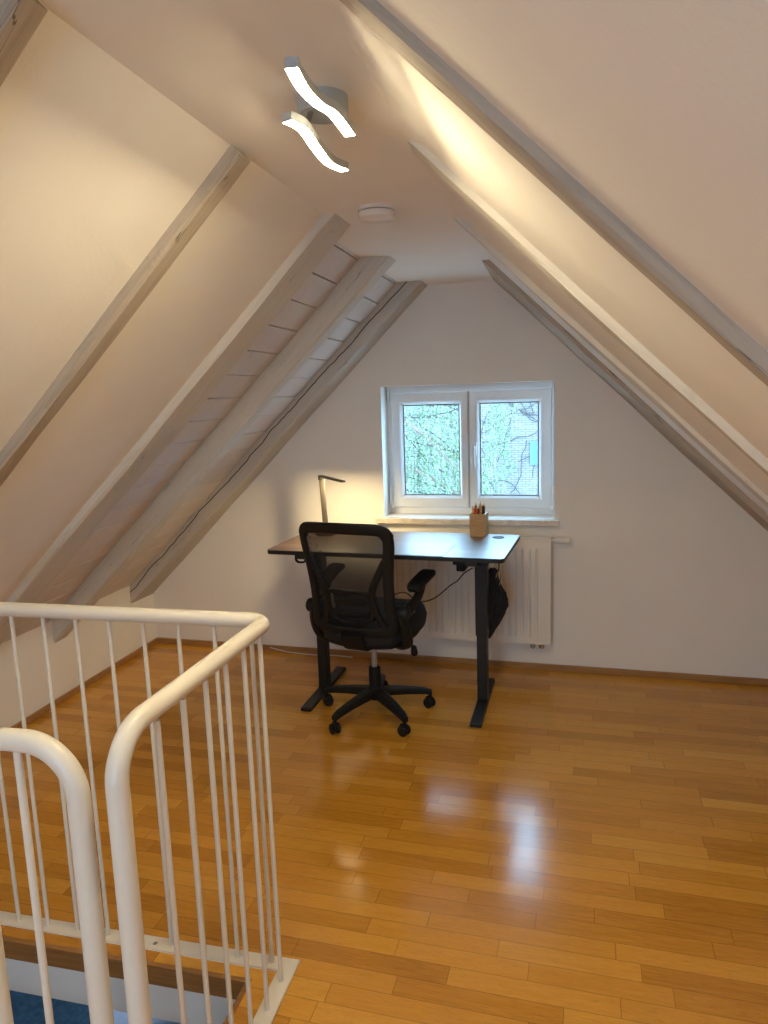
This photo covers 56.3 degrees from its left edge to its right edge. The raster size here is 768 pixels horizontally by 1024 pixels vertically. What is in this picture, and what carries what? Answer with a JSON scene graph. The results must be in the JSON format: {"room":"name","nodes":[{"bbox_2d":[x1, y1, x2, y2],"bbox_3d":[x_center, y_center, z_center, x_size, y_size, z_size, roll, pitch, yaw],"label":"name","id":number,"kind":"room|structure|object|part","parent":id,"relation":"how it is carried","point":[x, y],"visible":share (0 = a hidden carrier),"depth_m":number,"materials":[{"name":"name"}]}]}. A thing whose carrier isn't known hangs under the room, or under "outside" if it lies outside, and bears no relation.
{"room":"home office","nodes":[
{"label":"home office","id":0,"kind":"room"},
{"bbox_2d":[0,586,156,727],"bbox_3d":[-2.312,0.909,2.025,0.150,1.290,6.500,0,9,14],"label":"wall","id":1,"kind":"structure","parent":0,"point":[127,636],"depth_m":3.93,"materials":[{"name":"paint"}]},
{"bbox_2d":[10,637,157,727],"bbox_3d":[-2.246,1.360,1.960,0.014,0.036,6.060,0,9,14],"label":"baseboard","id":2,"kind":"structure","parent":1,"relation":"attached to","point":[74,691],"depth_m":4.11,"materials":[{"name":"brown wood"}]},
{"bbox_2d":[0,7,321,601],"bbox_3d":[-1.846,0.248,0.745,2.607,2.632,4.480,0,9,14],"label":"ceiling","id":3,"kind":"structure","parent":0,"point":[97,163],"depth_m":1.74,"materials":[{"name":"paint"}]},
{"bbox_2d":[0,0,47,86],"bbox_3d":[-1.477,0.120,1.425,2.062,1.999,0.067,0,9,14],"label":"roof beam","id":4,"kind":"structure","parent":3,"relation":"attached to","point":[19,19],"depth_m":1.05,"materials":[{"name":"beige wood"}]},
{"bbox_2d":[0,145,250,485],"bbox_3d":[-1.307,0.003,2.118,2.063,2.000,0.074,0,9,14],"label":"roof beam","id":5,"kind":"structure","parent":3,"relation":"attached to","point":[231,165],"depth_m":1.85,"materials":[{"name":"beige wood"}]},
{"bbox_2d":[3,242,396,642],"bbox_3d":[-1.154,-0.220,3.793,2.607,2.540,2.200,0,9,14],"label":"boards","id":6,"kind":"object","parent":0,"point":[336,264],"visible":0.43,"depth_m":3.44,"materials":[{"name":"beige wood"}]},
{"bbox_2d":[0,213,349,644],"bbox_3d":[-1.119,-0.131,2.845,2.082,2.022,0.202,0,9,14],"label":"roof beam","id":7,"kind":"structure","parent":6,"relation":"attached to","point":[329,228],"depth_m":2.67,"materials":[{"name":"beige wood"}]},
{"bbox_2d":[51,256,395,642],"bbox_3d":[-0.942,-0.253,3.564,2.085,2.022,0.123,0,9,14],"label":"roof beam","id":8,"kind":"structure","parent":6,"relation":"attached to","point":[364,274],"depth_m":3.44,"materials":[{"name":"beige wood"}]},
{"bbox_2d":[129,281,427,603],"bbox_3d":[-0.744,-0.391,4.373,2.085,2.021,0.353,0,9,14],"label":"roof beam","id":9,"kind":"structure","parent":6,"relation":"attached to","point":[399,298],"depth_m":4.20,"materials":[{"name":"beige wood"}]},
{"bbox_2d":[38,0,492,284],"bbox_3d":[-0.291,-0.922,1.219,0.615,0.250,6.500,0,9,14],"label":"ceiling","id":10,"kind":"structure","parent":0,"point":[221,62],"depth_m":1.46,"materials":[{"name":"paint"}]},
{"bbox_2d":[282,56,354,171],"bbox_3d":[-0.126,-0.790,1.407,0.122,0.083,0.554,0,9,14],"label":"ceiling lamp","id":11,"kind":"object","parent":10,"relation":"attached to","point":[315,104],"visible":1,"depth_m":1.40,"materials":[{"name":"silver metal"}]},
{"bbox_3d":[-0.150,-0.784,1.432,0.011,0.046,0.035,2,10,24],"label":"arm","id":12,"kind":"part","parent":11,"relation":"part of","materials":[{"name":"silver metal"}]},
{"bbox_2d":[284,120,346,171],"bbox_3d":[-0.138,-0.769,1.520,0.034,0.007,0.347,0,9,13],"label":"diffuser","id":13,"kind":"object","parent":11,"relation":"attached to","point":[305,128],"depth_m":1.49,"materials":[{"name":"beige"}]},
{"bbox_2d":[286,68,354,136],"bbox_3d":[-0.111,-0.730,1.292,0.032,0.002,0.318,1,10,15],"label":"diffuser","id":14,"kind":"object","parent":11,"relation":"attached to","point":[298,76],"depth_m":1.28,"materials":[{"name":"beige"}]},
{"bbox_2d":[358,203,394,223],"bbox_3d":[-0.023,-0.963,2.320,0.120,0.040,0.120,0,9,14],"label":"smoke detector","id":15,"kind":"object","parent":10,"relation":"attached to","point":[372,213],"visible":1,"depth_m":2.28,"materials":[{"name":"white plastic"}]},
{"bbox_2d":[0,643,767,1023],"bbox_3d":[-0.155,1.470,1.566,4.465,0.190,6.450,0,9,14],"label":"floor","id":16,"kind":"structure","parent":0,"point":[594,851],"depth_m":2.59,"materials":[{"name":"brown wood"}]},
{"bbox_2d":[2,936,251,1023],"bbox_3d":[-0.941,1.381,1.869,1.044,0.064,0.566,0,9,14],"label":"trim","id":17,"kind":"structure","parent":16,"relation":"attached to","point":[159,974],"depth_m":2.08,"materials":[{"name":"brown wood"}]},
{"bbox_2d":[0,602,299,1023],"bbox_3d":[-0.908,0.834,1.778,1.164,1.046,0.719,0,9,14],"label":"stair railing","id":18,"kind":"object","parent":16,"relation":"on","point":[130,935],"visible":0.99,"depth_m":1.83,"materials":[{"name":"white metal"}]},
{"bbox_2d":[0,727,113,1023],"bbox_3d":[-0.650,0.899,1.376,0.295,1.028,0.060,0,9,14],"label":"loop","id":19,"kind":"object","parent":18,"relation":"attached to","point":[73,779],"visible":1,"depth_m":1.30,"materials":[{"name":"white metal"}]},
{"bbox_3d":[-0.891,1.346,1.861,1.164,0.007,0.719,0,9,14],"label":"plate","id":20,"kind":"part","parent":18,"relation":"part of","materials":[{"name":"white metal"}]},
{"bbox_2d":[270,647,352,657],"bbox_3d":[-0.465,0.888,4.536,0.562,0.029,0.020,1,10,16],"label":"cable","id":21,"kind":"object","parent":16,"relation":"on","point":[270,647],"visible":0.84,"depth_m":4.54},
{"bbox_2d":[299,522,435,736],"bbox_3d":[-0.075,0.515,3.564,0.604,1.048,0.665,2,10,23],"label":"office chair","id":22,"kind":"object","parent":16,"relation":"on","point":[350,566],"visible":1,"depth_m":3.34,"materials":[{"name":"black plastic"}]},
{"bbox_3d":[-0.191,0.921,3.712,0.263,0.074,0.062,2,10,23],"label":"star arm","id":23,"kind":"part","parent":22,"relation":"part of","materials":[{"name":"black plastic"}]},
{"bbox_3d":[-0.171,0.317,3.297,0.476,0.570,0.170,2,10,23],"label":"backrest frame","id":24,"kind":"part","parent":22,"relation":"part of","materials":[{"name":"black plastic"}]},
{"bbox_3d":[-0.157,0.445,3.339,0.251,0.184,0.065,2,10,23],"label":"lumbar frame","id":25,"kind":"part","parent":22,"relation":"part of","materials":[{"name":"black plastic"}]},
{"bbox_3d":[-0.152,0.949,3.531,0.062,0.074,0.262,7,12,42],"label":"star arm","id":26,"kind":"part","parent":22,"relation":"part of","materials":[{"name":"black plastic"}]},
{"bbox_3d":[-0.044,0.546,3.614,0.471,0.153,0.510,2,10,23],"label":"seat","id":27,"kind":"part","parent":22,"relation":"part of","materials":[{"name":"fabric"}]},
{"bbox_3d":[-0.025,0.900,3.806,0.062,0.074,0.262,-1,9,7],"label":"star arm","id":28,"kind":"part","parent":22,"relation":"part of","materials":[{"name":"black plastic"}]},
{"bbox_3d":[0.036,0.946,3.509,0.062,0.074,0.262,-7,10,-29],"label":"star arm","id":29,"kind":"part","parent":22,"relation":"part of","materials":[{"name":"black plastic"}]},
{"bbox_3d":[0.115,0.916,3.679,0.262,0.074,0.062,-4,9,-11],"label":"star arm","id":30,"kind":"part","parent":22,"relation":"part of","materials":[{"name":"black plastic"}]},
{"bbox_3d":[0.100,0.670,3.574,0.144,0.081,0.036,2,10,23],"label":"tilt lever","id":31,"kind":"part","parent":22,"relation":"part of","materials":[{"name":"black plastic"}]},
{"bbox_2d":[267,531,519,727],"bbox_3d":[0.070,0.575,3.813,1.216,0.843,0.626,1,10,18],"label":"desk","id":32,"kind":"object","parent":16,"relation":"on","point":[477,552],"visible":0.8,"depth_m":3.69,"materials":[{"name":"black metal"}]},
{"bbox_2d":[318,475,344,521],"bbox_3d":[-0.275,-0.031,3.954,0.116,0.334,0.280,-10,12,-42],"label":"desk lamp","id":33,"kind":"object","parent":32,"relation":"on","point":[321,478],"visible":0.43,"depth_m":4.00,"materials":[{"name":"brown metal"}]},
{"bbox_2d":[394,542,454,555],"bbox_3d":[-0.009,0.180,3.644,0.700,0.002,0.293,1,10,18],"label":"desk pad","id":34,"kind":"object","parent":32,"relation":"on","point":[401,548],"visible":0.48,"depth_m":3.58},
{"bbox_2d":[395,567,472,601],"bbox_3d":[0.155,0.482,3.979,0.167,0.474,0.816,-9,11,-36],"label":"power cable","id":35,"kind":"object","parent":32,"relation":"hanging from","point":[472,567],"visible":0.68,"depth_m":3.75,"materials":[{"name":"black plastic"}]},
{"bbox_2d":[469,512,488,536],"bbox_3d":[0.512,0.065,3.867,0.085,0.122,0.085,1,10,20],"label":"pencil holder","id":36,"kind":"object","parent":32,"relation":"on","point":[478,523],"visible":0.93,"depth_m":3.83,"materials":[{"name":"brown wood"}]},
{"bbox_3d":[0.501,0.423,3.667,0.060,0.422,0.070,1,10,18],"label":"leg","id":37,"kind":"part","parent":32,"relation":"part of","materials":[{"name":"black metal"}]},
{"bbox_2d":[488,563,508,638],"bbox_3d":[0.581,0.419,3.756,0.135,0.502,0.131,-9,12,-39],"label":"hanging bag","id":38,"kind":"object","parent":32,"relation":"hanging from","point":[498,599],"visible":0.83,"depth_m":3.72,"materials":[{"name":"black fabric"}]},
{"bbox_2d":[153,280,767,678],"bbox_3d":[0.619,-0.362,4.268,5.000,2.890,0.420,1,10,16],"label":"wall","id":39,"kind":"structure","parent":0,"point":[661,569],"depth_m":4.00,"materials":[{"name":"paint"}]},
{"bbox_2d":[157,637,767,685],"bbox_3d":[0.446,0.892,4.303,4.120,0.036,0.014,1,10,16],"label":"baseboard","id":40,"kind":"structure","parent":39,"relation":"attached to","point":[497,663],"depth_m":4.20,"materials":[{"name":"brown wood"}]},
{"bbox_2d":[375,381,559,526],"bbox_3d":[0.481,-0.340,4.178,1.065,0.799,0.252,1,10,16],"label":"window","id":41,"kind":"structure","parent":39,"relation":"in","point":[469,398],"depth_m":4.20,"materials":[{"name":"white plastic"}]},
{"bbox_3d":[0.275,-0.369,4.295,0.464,0.685,0.052,1,10,16],"label":"sash","id":42,"kind":"part","parent":41,"relation":"part of","materials":[{"name":"white plastic"}]},
{"bbox_3d":[0.484,0.044,4.206,1.065,0.033,0.181,1,10,16],"label":"sill","id":43,"kind":"part","parent":41,"relation":"part of","materials":[{"name":"stone"}]},
{"bbox_3d":[0.522,-0.330,4.176,0.028,0.147,0.054,1,10,16],"label":"handle","id":44,"kind":"part","parent":41,"relation":"part of","materials":[{"name":"white plastic"}]},
{"bbox_3d":[0.734,-0.363,4.165,0.470,0.685,0.052,1,10,16],"label":"sash","id":45,"kind":"part","parent":41,"relation":"part of","materials":[{"name":"white plastic"}]},
{"bbox_2d":[394,535,569,648],"bbox_3d":[0.554,0.455,4.149,1.008,0.659,0.106,1,10,16],"label":"radiator","id":46,"kind":"object","parent":39,"relation":"attached to","point":[526,572],"visible":0.55,"depth_m":4.08,"materials":[{"name":"white metal"}]},
{"bbox_2d":[519,535,549,538],"bbox_3d":[0.489,0.134,4.095,0.898,0.004,0.070,1,10,16],"label":"grille","id":47,"kind":"object","parent":46,"relation":"attached to","point":[537,536],"depth_m":3.98,"materials":[{"name":"white metal"}]},
{"bbox_3d":[0.932,0.442,4.021,0.006,0.617,0.071,1,10,16],"label":"panel","id":48,"kind":"part","parent":46,"relation":"part of","materials":[{"name":"white metal"}]},
{"bbox_2d":[324,0,767,495],"bbox_3d":[0.964,0.302,0.139,2.532,2.536,4.620,0,9,14],"label":"ceiling","id":49,"kind":"structure","parent":0,"point":[658,109],"depth_m":0.74,"materials":[{"name":"paint"}]},
{"bbox_2d":[339,0,767,385],"bbox_3d":[0.936,0.150,0.856,2.142,2.076,0.068,0,9,14],"label":"roof beam","id":50,"kind":"structure","parent":49,"relation":"attached to","point":[606,224],"depth_m":0.91,"materials":[{"name":"beige wood"}]},
{"bbox_2d":[407,140,767,475],"bbox_3d":[1.132,0.016,1.656,2.140,2.078,0.112,0,9,14],"label":"roof beam","id":51,"kind":"structure","parent":49,"relation":"attached to","point":[486,211],"depth_m":1.69,"materials":[{"name":"beige wood"}]},
{"bbox_2d":[452,216,767,506],"bbox_3d":[1.313,-0.110,2.394,2.141,2.078,0.112,0,9,14],"label":"roof beam","id":52,"kind":"structure","parent":49,"relation":"attached to","point":[681,423],"depth_m":2.42,"materials":[{"name":"beige wood"}]},
{"bbox_2d":[480,243,767,514],"bbox_3d":[1.699,-0.268,3.253,2.593,2.618,1.880,0,9,14],"label":"ceiling","id":53,"kind":"structure","parent":0,"point":[492,258],"depth_m":3.08,"materials":[{"name":"paint"}]},
{"bbox_2d":[482,260,767,530],"bbox_3d":[1.606,-0.317,3.570,2.131,2.065,0.812,0,9,14],"label":"roof beam","id":54,"kind":"structure","parent":53,"relation":"attached to","point":[498,276],"depth_m":3.29,"materials":[{"name":"beige wood"}]},
{"bbox_3d":[-1.113,3.988,3.142,5.600,0.100,6.200,0,9,14],"label":"floor","id":55,"kind":"structure","parent":0,"visible":0},
{"bbox_2d":[10,990,89,1023],"bbox_3d":[-1.741,3.429,4.244,2.530,0.692,2.680,0,9,14],"label":"bed","id":56,"kind":"object","parent":55,"relation":"on","point":[26,1008],"visible":0.07,"depth_m":4.45,"materials":[{"name":"blue fabric"}]},
{"bbox_2d":[113,1010,180,1023],"bbox_3d":[-1.388,2.960,4.349,0.600,0.186,0.440,-4,9,-15],"label":"pillow","id":57,"kind":"object","parent":56,"relation":"on","point":[119,1017],"visible":0.04,"depth_m":4.15,"materials":[{"name":"fabric"}]},
{"label":"outside","id":58,"kind":"structure","parent":0,"visible":0},
{"bbox_3d":[5.452,2.978,22.441,60.000,0.200,35.400,0,9,14],"label":"ground","id":59,"kind":"structure","parent":58,"visible":0},
{"bbox_2d":[404,403,518,493],"bbox_3d":[0.076,1.419,10.257,3.722,7.144,1.221,0,9,14],"label":"willow tree","id":60,"kind":"object","parent":59,"relation":"on","point":[424,435],"visible":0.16,"depth_m":9.54,"materials":[{"name":"green plant"}]},
{"bbox_2d":[404,402,537,494],"bbox_3d":[3.809,-0.649,19.827,16.800,7.900,6.800,0,9,14],"label":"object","id":61,"kind":"structure","parent":59,"relation":"on","point":[527,484],"depth_m":16.81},
{"bbox_2d":[408,402,537,493],"bbox_3d":[2.934,-0.535,16.846,7.741,8.684,0.079,0,9,14],"label":"climbing vine","id":62,"kind":"object","parent":61,"relation":"attached to","point":[524,413],"visible":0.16,"depth_m":16.71,"materials":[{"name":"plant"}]},
{"bbox_2d":[530,441,537,464],"bbox_3d":[3.830,-1.365,16.541,0.910,0.560,0.095,0,9,14],"label":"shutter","id":63,"kind":"object","parent":61,"relation":"hanging from","point":[533,444],"depth_m":16.59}
]}

